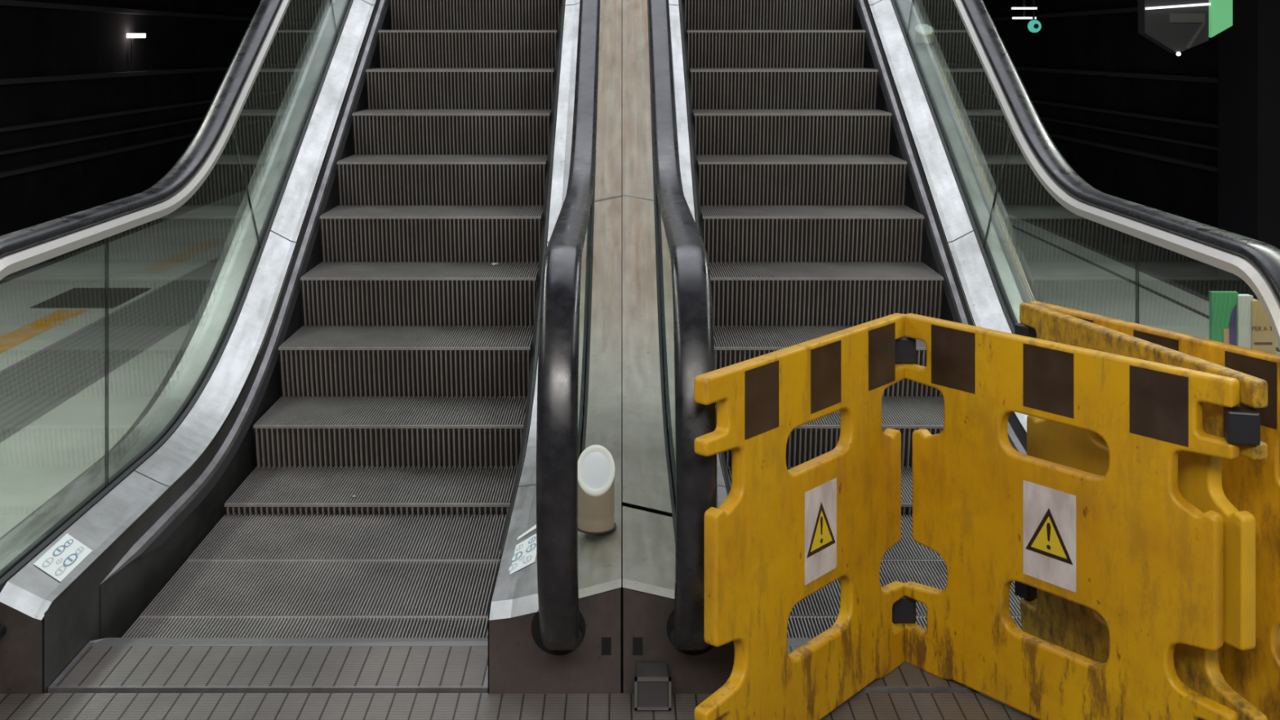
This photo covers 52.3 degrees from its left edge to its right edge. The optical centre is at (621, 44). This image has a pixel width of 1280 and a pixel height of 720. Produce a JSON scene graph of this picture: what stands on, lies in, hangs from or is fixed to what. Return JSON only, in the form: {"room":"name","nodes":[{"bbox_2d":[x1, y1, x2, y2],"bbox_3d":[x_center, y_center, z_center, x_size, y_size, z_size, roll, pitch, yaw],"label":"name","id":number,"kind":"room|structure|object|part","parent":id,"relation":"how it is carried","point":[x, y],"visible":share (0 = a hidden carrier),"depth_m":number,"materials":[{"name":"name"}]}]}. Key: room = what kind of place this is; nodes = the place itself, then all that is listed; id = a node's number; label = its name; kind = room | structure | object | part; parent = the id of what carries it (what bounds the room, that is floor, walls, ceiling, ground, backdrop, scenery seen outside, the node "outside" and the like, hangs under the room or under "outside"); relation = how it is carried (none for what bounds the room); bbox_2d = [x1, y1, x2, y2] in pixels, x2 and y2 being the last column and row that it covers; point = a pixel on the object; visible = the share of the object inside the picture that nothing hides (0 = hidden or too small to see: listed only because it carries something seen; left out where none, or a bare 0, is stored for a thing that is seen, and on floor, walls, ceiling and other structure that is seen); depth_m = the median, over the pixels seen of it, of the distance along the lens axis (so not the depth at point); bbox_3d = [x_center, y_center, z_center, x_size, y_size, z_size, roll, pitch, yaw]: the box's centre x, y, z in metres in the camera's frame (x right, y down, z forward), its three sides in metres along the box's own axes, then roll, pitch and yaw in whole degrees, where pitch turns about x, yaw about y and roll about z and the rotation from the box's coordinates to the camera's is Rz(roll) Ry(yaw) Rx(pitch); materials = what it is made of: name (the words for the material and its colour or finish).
{"room":"metro station","nodes":[
{"label":"metro station","id":0,"kind":"room"},
{"bbox_2d":[1,149,328,279],"bbox_3d":[-6.070,2.873,18.000,3.860,0.100,44.000,0,0,0],"label":"trim","id":1,"kind":"structure","parent":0,"point":[194,201],"depth_m":23.42,"materials":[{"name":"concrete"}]},
{"bbox_2d":[0,0,360,235],"bbox_3d":[-8.150,0.598,18.000,0.300,4.650,44.000,0,0,0],"label":"wall","id":2,"kind":"structure","parent":0,"point":[34,42],"depth_m":20.57,"materials":[{"name":"concrete"}]},
{"bbox_2d":[0,0,313,25],"bbox_3d":[-7.930,-0.542,18.000,0.140,0.070,44.000,0,0,0],"label":"trim","id":3,"kind":"structure","parent":2,"relation":"attached to","point":[2,2],"depth_m":20.50,"materials":[{"name":"grey"}]},
{"bbox_2d":[0,102,343,177],"bbox_3d":[-7.930,1.653,18.000,0.140,0.060,44.000,0,0,0],"label":"trim","id":4,"kind":"structure","parent":2,"relation":"attached to","point":[5,173],"depth_m":19.79,"materials":[{"name":"grey"}]},
{"bbox_2d":[0,92,346,155],"bbox_3d":[-7.930,1.373,18.000,0.140,0.040,44.000,0,0,0],"label":"trim","id":5,"kind":"structure","parent":2,"relation":"attached to","point":[6,151],"depth_m":19.91,"materials":[{"name":"grey"}]},
{"bbox_2d":[0,82,350,132],"bbox_3d":[-7.930,1.078,18.000,0.140,0.050,44.000,0,0,0],"label":"trim","id":6,"kind":"structure","parent":2,"relation":"attached to","point":[18,126],"depth_m":20.01,"materials":[{"name":"grey"}]},
{"bbox_2d":[0,59,357,84],"bbox_3d":[-7.930,0.468,18.000,0.140,0.070,44.000,0,0,0],"label":"trim","id":7,"kind":"structure","parent":2,"relation":"attached to","point":[103,75],"depth_m":20.14,"materials":[{"name":"grey"}]},
{"bbox_2d":[126,33,145,71],"bbox_3d":[-7.930,0.123,21.100,0.420,0.620,0.060,0,0,0],"label":"lamp","id":8,"kind":"object","parent":7,"relation":"on","point":[131,36],"visible":0.89,"depth_m":21.09,"materials":[{"name":"grey metal"}]},
{"bbox_3d":[-7.930,0.158,21.100,0.036,0.550,0.034,0,0,0],"label":"post","id":9,"kind":"part","parent":8,"relation":"part of","materials":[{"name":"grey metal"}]},
{"bbox_2d":[530,118,702,693],"bbox_3d":[0.000,1.898,21.584,3.700,0.050,36.832,0,0,0],"label":"floor","id":10,"kind":"structure","parent":0,"point":[623,504],"depth_m":5.50,"materials":[{"name":"concrete"}]},
{"bbox_2d":[0,0,622,693],"bbox_3d":[-0.851,-0.112,6.088,1.698,4.369,6.615,0,0,0],"label":"escalator","id":11,"kind":"object","parent":10,"relation":"on","point":[223,544],"visible":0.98,"depth_m":4.77,"materials":[{"name":"black"}]},
{"bbox_3d":[-1.535,-0.430,5.974,0.089,3.733,6.387,0,0,0],"label":"handrail","id":12,"kind":"part","parent":11,"relation":"part of","materials":[{"name":"black rubber"}]},
{"bbox_3d":[-1.400,0.373,6.130,0.001,3.244,5.940,0,0,0],"label":"skirt panel","id":13,"kind":"part","parent":11,"relation":"part of","materials":[{"name":"silver metal"}]},
{"bbox_3d":[-0.863,1.596,3.290,1.071,0.054,0.220,0,0,0],"label":"comb plate","id":14,"kind":"part","parent":11,"relation":"part of","materials":[{"name":"grey metal"}]},
{"bbox_3d":[-0.859,1.694,4.488,0.994,0.245,0.056,0,0,0],"label":"riser plate","id":15,"kind":"part","parent":11,"relation":"part of","materials":[{"name":"black"}]},
{"bbox_3d":[-0.859,1.582,4.644,0.994,0.020,0.381,0,0,0],"label":"step plate","id":16,"kind":"part","parent":11,"relation":"part of","materials":[{"name":"black"}]},
{"bbox_3d":[-0.859,1.530,4.838,0.994,0.245,0.056,0,0,0],"label":"riser plate","id":17,"kind":"part","parent":11,"relation":"part of","materials":[{"name":"black"}]},
{"bbox_3d":[-0.859,1.623,3.465,0.994,0.020,0.381,0,0,0],"label":"step plate","id":18,"kind":"part","parent":11,"relation":"part of","materials":[{"name":"black"}]},
{"bbox_3d":[-0.859,1.417,4.995,0.994,0.020,0.381,0,0,0],"label":"step plate","id":19,"kind":"part","parent":11,"relation":"part of","materials":[{"name":"black"}]},
{"bbox_3d":[-0.859,1.622,3.854,0.994,0.020,0.381,0,0,0],"label":"step plate","id":20,"kind":"part","parent":11,"relation":"part of","materials":[{"name":"black"}]},
{"bbox_3d":[-0.859,1.323,5.188,0.994,0.245,0.056,0,0,0],"label":"riser plate","id":21,"kind":"part","parent":11,"relation":"part of","materials":[{"name":"black"}]},
{"bbox_3d":[-0.859,1.211,5.345,0.994,0.020,0.381,0,0,0],"label":"step plate","id":22,"kind":"part","parent":11,"relation":"part of","materials":[{"name":"black"}]},
{"bbox_3d":[-0.859,1.111,5.539,0.994,0.245,0.056,0,0,0],"label":"riser plate","id":23,"kind":"part","parent":11,"relation":"part of","materials":[{"name":"black"}]},
{"bbox_3d":[-0.859,0.999,5.696,0.994,0.020,0.381,0,0,0],"label":"step plate","id":24,"kind":"part","parent":11,"relation":"part of","materials":[{"name":"black"}]},
{"bbox_3d":[-0.859,1.621,4.255,0.994,0.020,0.381,0,0,0],"label":"step plate","id":25,"kind":"part","parent":11,"relation":"part of","materials":[{"name":"black"}]},
{"bbox_3d":[-0.859,0.898,5.890,0.994,0.245,0.056,0,0,0],"label":"riser plate","id":26,"kind":"part","parent":11,"relation":"part of","materials":[{"name":"black"}]},
{"bbox_3d":[-0.859,0.786,6.046,0.994,0.020,0.381,0,0,0],"label":"step plate","id":27,"kind":"part","parent":11,"relation":"part of","materials":[{"name":"black"}]},
{"bbox_3d":[-0.859,0.686,6.241,0.994,0.245,0.056,0,0,0],"label":"riser plate","id":28,"kind":"part","parent":11,"relation":"part of","materials":[{"name":"black"}]},
{"bbox_3d":[-0.859,0.574,6.397,0.994,0.020,0.381,0,0,0],"label":"step plate","id":29,"kind":"part","parent":11,"relation":"part of","materials":[{"name":"black"}]},
{"bbox_3d":[-0.859,0.473,6.592,0.994,0.245,0.056,0,0,0],"label":"riser plate","id":30,"kind":"part","parent":11,"relation":"part of","materials":[{"name":"black"}]},
{"bbox_3d":[-0.859,0.361,6.748,0.994,0.020,0.381,0,0,0],"label":"step plate","id":31,"kind":"part","parent":11,"relation":"part of","materials":[{"name":"black"}]},
{"bbox_3d":[-0.859,0.261,6.943,0.994,0.245,0.056,0,0,0],"label":"riser plate","id":32,"kind":"part","parent":11,"relation":"part of","materials":[{"name":"black"}]},
{"bbox_3d":[-0.859,0.148,7.099,0.994,0.020,0.381,0,0,0],"label":"step plate","id":33,"kind":"part","parent":11,"relation":"part of","materials":[{"name":"black"}]},
{"bbox_3d":[-0.859,0.049,7.294,0.994,0.245,0.056,0,0,0],"label":"riser plate","id":34,"kind":"part","parent":11,"relation":"part of","materials":[{"name":"black"}]},
{"bbox_3d":[-0.859,-0.064,7.450,0.994,0.020,0.381,0,0,0],"label":"step plate","id":35,"kind":"part","parent":11,"relation":"part of","materials":[{"name":"black"}]},
{"bbox_3d":[-0.859,-0.164,7.645,0.994,0.245,0.056,0,0,0],"label":"riser plate","id":36,"kind":"part","parent":11,"relation":"part of","materials":[{"name":"black"}]},
{"bbox_3d":[-0.325,0.373,6.130,0.001,3.244,5.940,0,0,0],"label":"skirt panel","id":37,"kind":"part","parent":11,"relation":"part of","materials":[{"name":"silver metal"}]},
{"bbox_3d":[-0.154,1.413,3.160,0.132,0.132,0.004,0,0,0],"label":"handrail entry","id":38,"kind":"part","parent":11,"relation":"part of","materials":[{"name":"black"}]},
{"bbox_3d":[-0.140,-0.430,5.974,0.089,3.733,6.387,0,0,0],"label":"handrail","id":39,"kind":"part","parent":11,"relation":"part of","materials":[{"name":"black rubber"}]},
{"bbox_3d":[-0.140,0.803,4.707,0.008,1.096,1.639,0,0,0],"label":"glass panel","id":40,"kind":"part","parent":11,"relation":"part of","materials":[{"name":"clear glass"}]},
{"bbox_3d":[-0.140,0.115,6.049,0.008,1.522,1.936,0,0,0],"label":"glass panel","id":41,"kind":"part","parent":11,"relation":"part of","materials":[{"name":"clear glass"}]},
{"bbox_2d":[577,444,616,534],"bbox_3d":[-0.071,1.199,3.525,0.112,0.205,0.112,0,0,0],"label":"light fixture","id":42,"kind":"object","parent":11,"relation":"on","point":[596,464],"visible":0.94,"depth_m":3.50,"materials":[{"name":"beige"}]},
{"bbox_2d":[622,0,1279,693],"bbox_3d":[0.851,-0.112,6.088,1.698,4.369,6.615,0,0,0],"label":"escalator","id":43,"kind":"object","parent":10,"relation":"on","point":[809,191],"visible":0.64,"depth_m":5.53,"materials":[{"name":"black"}]},
{"bbox_3d":[0.160,0.115,6.049,0.008,1.522,1.936,0,0,0],"label":"glass panel","id":44,"kind":"part","parent":43,"relation":"part of","materials":[{"name":"clear glass"}]},
{"bbox_3d":[0.160,0.803,4.707,0.008,1.096,1.639,0,0,0],"label":"glass panel","id":45,"kind":"part","parent":43,"relation":"part of","materials":[{"name":"clear glass"}]},
{"bbox_3d":[0.160,0.954,3.369,0.008,0.802,1.027,0,0,0],"label":"glass panel","id":46,"kind":"part","parent":43,"relation":"part of","materials":[{"name":"clear glass"}]},
{"bbox_3d":[0.160,-0.430,5.974,0.089,3.733,6.387,0,0,0],"label":"handrail","id":47,"kind":"part","parent":43,"relation":"part of","materials":[{"name":"black rubber"}]},
{"bbox_3d":[0.174,1.413,3.160,0.132,0.132,0.004,0,0,0],"label":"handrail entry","id":48,"kind":"part","parent":43,"relation":"part of","materials":[{"name":"black"}]},
{"bbox_3d":[0.325,0.373,6.130,0.001,3.244,5.940,0,0,0],"label":"skirt panel","id":49,"kind":"part","parent":43,"relation":"part of","materials":[{"name":"silver metal"}]},
{"bbox_3d":[0.859,-0.164,7.645,0.994,0.245,0.056,0,0,0],"label":"riser plate","id":50,"kind":"part","parent":43,"relation":"part of","materials":[{"name":"black"}]},
{"bbox_3d":[0.859,-0.064,7.450,0.994,0.020,0.381,0,0,0],"label":"step plate","id":51,"kind":"part","parent":43,"relation":"part of","materials":[{"name":"black"}]},
{"bbox_3d":[0.859,0.049,7.294,0.994,0.245,0.056,0,0,0],"label":"riser plate","id":52,"kind":"part","parent":43,"relation":"part of","materials":[{"name":"black"}]},
{"bbox_3d":[0.859,0.148,7.099,0.994,0.020,0.381,0,0,0],"label":"step plate","id":53,"kind":"part","parent":43,"relation":"part of","materials":[{"name":"black"}]},
{"bbox_3d":[0.859,0.261,6.943,0.994,0.245,0.056,0,0,0],"label":"riser plate","id":54,"kind":"part","parent":43,"relation":"part of","materials":[{"name":"black"}]},
{"bbox_3d":[0.859,0.361,6.748,0.994,0.020,0.381,0,0,0],"label":"step plate","id":55,"kind":"part","parent":43,"relation":"part of","materials":[{"name":"black"}]},
{"bbox_3d":[0.859,0.473,6.592,0.994,0.245,0.056,0,0,0],"label":"riser plate","id":56,"kind":"part","parent":43,"relation":"part of","materials":[{"name":"black"}]},
{"bbox_3d":[0.859,0.574,6.397,0.994,0.020,0.381,0,0,0],"label":"step plate","id":57,"kind":"part","parent":43,"relation":"part of","materials":[{"name":"black"}]},
{"bbox_3d":[0.859,0.686,6.241,0.994,0.245,0.056,0,0,0],"label":"riser plate","id":58,"kind":"part","parent":43,"relation":"part of","materials":[{"name":"black"}]},
{"bbox_3d":[0.859,0.786,6.046,0.994,0.020,0.381,0,0,0],"label":"step plate","id":59,"kind":"part","parent":43,"relation":"part of","materials":[{"name":"black"}]},
{"bbox_3d":[0.859,0.898,5.890,0.994,0.245,0.056,0,0,0],"label":"riser plate","id":60,"kind":"part","parent":43,"relation":"part of","materials":[{"name":"black"}]},
{"bbox_3d":[0.859,1.211,5.345,0.994,0.020,0.381,0,0,0],"label":"step plate","id":61,"kind":"part","parent":43,"relation":"part of","materials":[{"name":"black"}]},
{"bbox_3d":[0.859,1.582,4.644,0.994,0.020,0.381,0,0,0],"label":"step plate","id":62,"kind":"part","parent":43,"relation":"part of","materials":[{"name":"black"}]},
{"bbox_3d":[0.859,0.999,5.696,0.994,0.020,0.381,0,0,0],"label":"step plate","id":63,"kind":"part","parent":43,"relation":"part of","materials":[{"name":"black"}]},
{"bbox_3d":[0.859,1.111,5.539,0.994,0.245,0.056,0,0,0],"label":"riser plate","id":64,"kind":"part","parent":43,"relation":"part of","materials":[{"name":"black"}]},
{"bbox_3d":[0.859,1.323,5.188,0.994,0.245,0.056,0,0,0],"label":"riser plate","id":65,"kind":"part","parent":43,"relation":"part of","materials":[{"name":"black"}]},
{"bbox_3d":[0.859,1.530,4.838,0.994,0.245,0.056,0,0,0],"label":"riser plate","id":66,"kind":"part","parent":43,"relation":"part of","materials":[{"name":"black"}]},
{"bbox_3d":[0.859,1.623,3.465,0.994,0.020,0.381,0,0,0],"label":"step plate","id":67,"kind":"part","parent":43,"relation":"part of","materials":[{"name":"black"}]},
{"bbox_3d":[0.859,1.622,3.854,0.994,0.020,0.381,0,0,0],"label":"step plate","id":68,"kind":"part","parent":43,"relation":"part of","materials":[{"name":"black"}]},
{"bbox_3d":[0.859,1.417,4.995,0.994,0.020,0.381,0,0,0],"label":"step plate","id":69,"kind":"part","parent":43,"relation":"part of","materials":[{"name":"black"}]},
{"bbox_3d":[0.863,1.596,3.290,1.071,0.054,0.220,0,0,0],"label":"comb plate","id":70,"kind":"part","parent":43,"relation":"part of","materials":[{"name":"grey metal"}]},
{"bbox_3d":[0.859,1.694,4.488,0.994,0.245,0.056,0,0,0],"label":"riser plate","id":71,"kind":"part","parent":43,"relation":"part of","materials":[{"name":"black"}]},
{"bbox_2d":[915,23,933,43],"bbox_3d":[1.610,-0.060,6.950,0.101,0.105,0.101,0,0,0],"label":"post","id":72,"kind":"object","parent":43,"relation":"on","point":[923,33],"visible":1,"depth_m":6.92,"materials":[{"name":"beige"}]},
{"bbox_3d":[1.400,0.373,6.130,0.001,3.244,5.940,0,0,0],"label":"skirt panel","id":73,"kind":"part","parent":43,"relation":"part of","materials":[{"name":"silver metal"}]},
{"bbox_2d":[933,55,1034,302],"bbox_3d":[1.635,0.622,5.851,0.028,1.130,1.913,0,0,0],"label":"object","id":74,"kind":"object","parent":43,"relation":"on","point":[1026,291],"visible":0.85,"depth_m":5.86,"materials":[{"name":"beige"}]},
{"bbox_3d":[1.535,-0.430,5.974,0.089,3.733,6.387,0,0,0],"label":"handrail","id":75,"kind":"part","parent":43,"relation":"part of","materials":[{"name":"black rubber"}]},
{"bbox_2d":[360,0,882,81],"bbox_3d":[0.000,-0.752,40.150,16.600,7.350,0.300,0,0,0],"label":"wall","id":76,"kind":"structure","parent":0,"point":[376,1],"depth_m":40.00,"materials":[{"name":"concrete"}]},
{"bbox_2d":[0,157,325,284],"bbox_3d":[-4.115,1.573,18.000,0.050,0.007,44.000,0,0,0],"label":"trim","id":77,"kind":"structure","parent":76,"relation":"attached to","point":[73,254],"depth_m":10.45,"materials":[{"name":"grey"}]},
{"bbox_2d":[924,174,1208,301],"bbox_3d":[3.625,1.573,18.000,0.050,0.007,44.000,0,0,0],"label":"trim","id":78,"kind":"structure","parent":76,"relation":"attached to","point":[1148,273],"depth_m":9.55,"materials":[{"name":"grey"}]},
{"bbox_2d":[928,186,1279,351],"bbox_3d":[3.385,1.573,18.000,0.030,0.007,44.000,0,0,0],"label":"trim","id":79,"kind":"structure","parent":76,"relation":"attached to","point":[1178,303],"depth_m":8.81,"materials":[{"name":"grey"}]},
{"bbox_2d":[0,159,1279,719],"bbox_3d":[-0.245,1.698,18.000,7.790,0.250,44.000,0,0,0],"label":"floor","id":80,"kind":"structure","parent":0,"point":[52,361],"depth_m":6.05,"materials":[{"name":"stone"}]},
{"bbox_2d":[30,287,151,308],"bbox_3d":[-3.290,1.571,8.110,0.500,0.010,0.620,0,0,0],"label":"floor grate","id":81,"kind":"object","parent":80,"relation":"on","point":[74,298],"depth_m":8.06,"materials":[{"name":"grey"}]},
{"bbox_2d":[634,662,671,710],"bbox_3d":[0.073,1.533,3.116,0.086,0.080,0.084,0,0,0],"label":"box","id":82,"kind":"object","parent":80,"relation":"on","point":[652,682],"visible":1,"depth_m":3.08,"materials":[{"name":"grey"}]},
{"bbox_2d":[693,301,1279,719],"bbox_3d":[0.839,1.129,3.082,1.378,0.885,0.877,0,0,0],"label":"barrier","id":83,"kind":"object","parent":80,"relation":"on","point":[1136,530],"visible":1,"depth_m":2.94,"materials":[{"name":"yellow plastic"}]},
{"bbox_3d":[0.439,1.129,3.013,0.036,0.885,0.854,0,0,41],"label":"barrier panel","id":84,"kind":"part","parent":83,"relation":"part of","materials":[{"name":"yellow plastic"}]},
{"bbox_3d":[0.991,1.129,3.002,0.036,0.885,0.854,0,0,-39],"label":"barrier panel","id":85,"kind":"part","parent":83,"relation":"part of","materials":[{"name":"yellow plastic"}]},
{"bbox_3d":[1.190,1.129,3.071,0.036,0.885,0.854,0,0,-16],"label":"barrier panel","id":86,"kind":"part","parent":83,"relation":"part of","materials":[{"name":"yellow plastic"}]},
{"bbox_3d":[1.306,1.129,3.122,0.036,0.885,0.854,0,0,-29],"label":"barrier panel","id":87,"kind":"part","parent":83,"relation":"part of","materials":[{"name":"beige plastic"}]},
{"bbox_2d":[1208,291,1275,354],"bbox_3d":[2.002,1.185,4.208,0.203,0.776,0.044,0,0,0],"label":"advertising poster","id":88,"kind":"object","parent":80,"relation":"on","point":[1241,320],"visible":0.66,"depth_m":4.19,"materials":[{"name":"green"}]},
{"bbox_3d":[2.006,1.190,4.212,0.048,0.765,0.036,0,0,0],"label":"white panel","id":89,"kind":"part","parent":88,"relation":"part of","materials":[{"name":"white"}]},
{"bbox_3d":[2.062,1.197,4.204,0.076,0.752,0.032,0,0,0],"label":"tan panel","id":90,"kind":"part","parent":88,"relation":"part of","materials":[{"name":"brown"}]},
{"bbox_2d":[882,0,1217,227],"bbox_3d":[8.150,0.598,18.000,0.300,4.650,44.000,0,0,0],"label":"wall","id":91,"kind":"structure","parent":0,"point":[1113,42],"depth_m":21.68,"materials":[{"name":"concrete"}]},
{"bbox_2d":[930,7,1137,25],"bbox_3d":[7.930,-0.542,18.000,0.140,0.070,44.000,0,0,0],"label":"trim","id":92,"kind":"structure","parent":91,"relation":"attached to","point":[1128,10],"depth_m":23.18,"materials":[{"name":"grey"}]},
{"bbox_2d":[886,60,1217,83],"bbox_3d":[7.930,0.468,18.000,0.140,0.070,44.000,0,0,0],"label":"trim","id":93,"kind":"structure","parent":91,"relation":"attached to","point":[1140,75],"depth_m":20.80,"materials":[{"name":"grey"}]},
{"bbox_2d":[893,80,1217,128],"bbox_3d":[7.930,1.078,18.000,0.140,0.050,44.000,0,0,0],"label":"trim","id":94,"kind":"structure","parent":91,"relation":"attached to","point":[1213,125],"depth_m":20.63,"materials":[{"name":"grey"}]},
{"bbox_2d":[897,92,1217,150],"bbox_3d":[7.930,1.373,18.000,0.140,0.040,44.000,0,0,0],"label":"trim","id":95,"kind":"structure","parent":91,"relation":"attached to","point":[1072,122],"depth_m":20.51,"materials":[{"name":"grey"}]},
{"bbox_2d":[900,102,1217,172],"bbox_3d":[7.930,1.653,18.000,0.140,0.060,44.000,0,0,0],"label":"trim","id":96,"kind":"structure","parent":91,"relation":"attached to","point":[1125,149],"depth_m":20.43,"materials":[{"name":"grey"}]},
{"bbox_2d":[915,149,1217,297],"bbox_3d":[5.825,2.873,18.000,4.350,0.100,44.000,0,0,0],"label":"wall","id":97,"kind":"structure","parent":0,"point":[1040,208],"depth_m":18.91,"materials":[{"name":"concrete"}]},
{"bbox_2d":[1217,0,1279,300],"bbox_3d":[6.275,0.598,12.400,0.850,4.450,0.800,0,0,0],"label":"concrete pillar","id":98,"kind":"structure","parent":97,"relation":"on","point":[1249,50],"depth_m":12.14,"materials":[{"name":"grey"}]},
{"bbox_3d":[0.000,-1.777,17.850,16.600,0.300,44.300,0,0,0],"label":"ceiling","id":99,"kind":"structure","parent":0,"visible":0},
{"bbox_2d":[1011,0,1036,8],"bbox_3d":[4.635,-1.019,15.025,0.280,1.216,0.050,0,0,0],"label":"lamp","id":100,"kind":"object","parent":99,"relation":"hanging from","point":[1024,1],"visible":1,"depth_m":15.00,"materials":[{"name":"white"}]},
{"bbox_2d":[1012,8,1035,18],"bbox_3d":[4.944,-0.973,16.025,0.280,1.308,0.050,0,0,0],"label":"lamp","id":101,"kind":"object","parent":99,"relation":"hanging from","point":[1024,17],"visible":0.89,"depth_m":16.00,"materials":[{"name":"white"}]},
{"bbox_2d":[1027,0,1041,32],"bbox_3d":[4.896,-0.887,15.489,0.150,1.479,0.062,0,0,0],"label":"round sign","id":102,"kind":"object","parent":99,"relation":"hanging from","point":[1034,25],"visible":1,"depth_m":15.46,"materials":[{"name":"teal"}]},
{"bbox_2d":[1137,0,1232,55],"bbox_3d":[3.905,-0.775,9.045,0.601,1.703,0.150,0,0,0],"label":"hanging sign","id":103,"kind":"object","parent":99,"relation":"hanging from","point":[1176,26],"visible":1,"depth_m":9.00,"materials":[{"name":"grey"}]}
]}

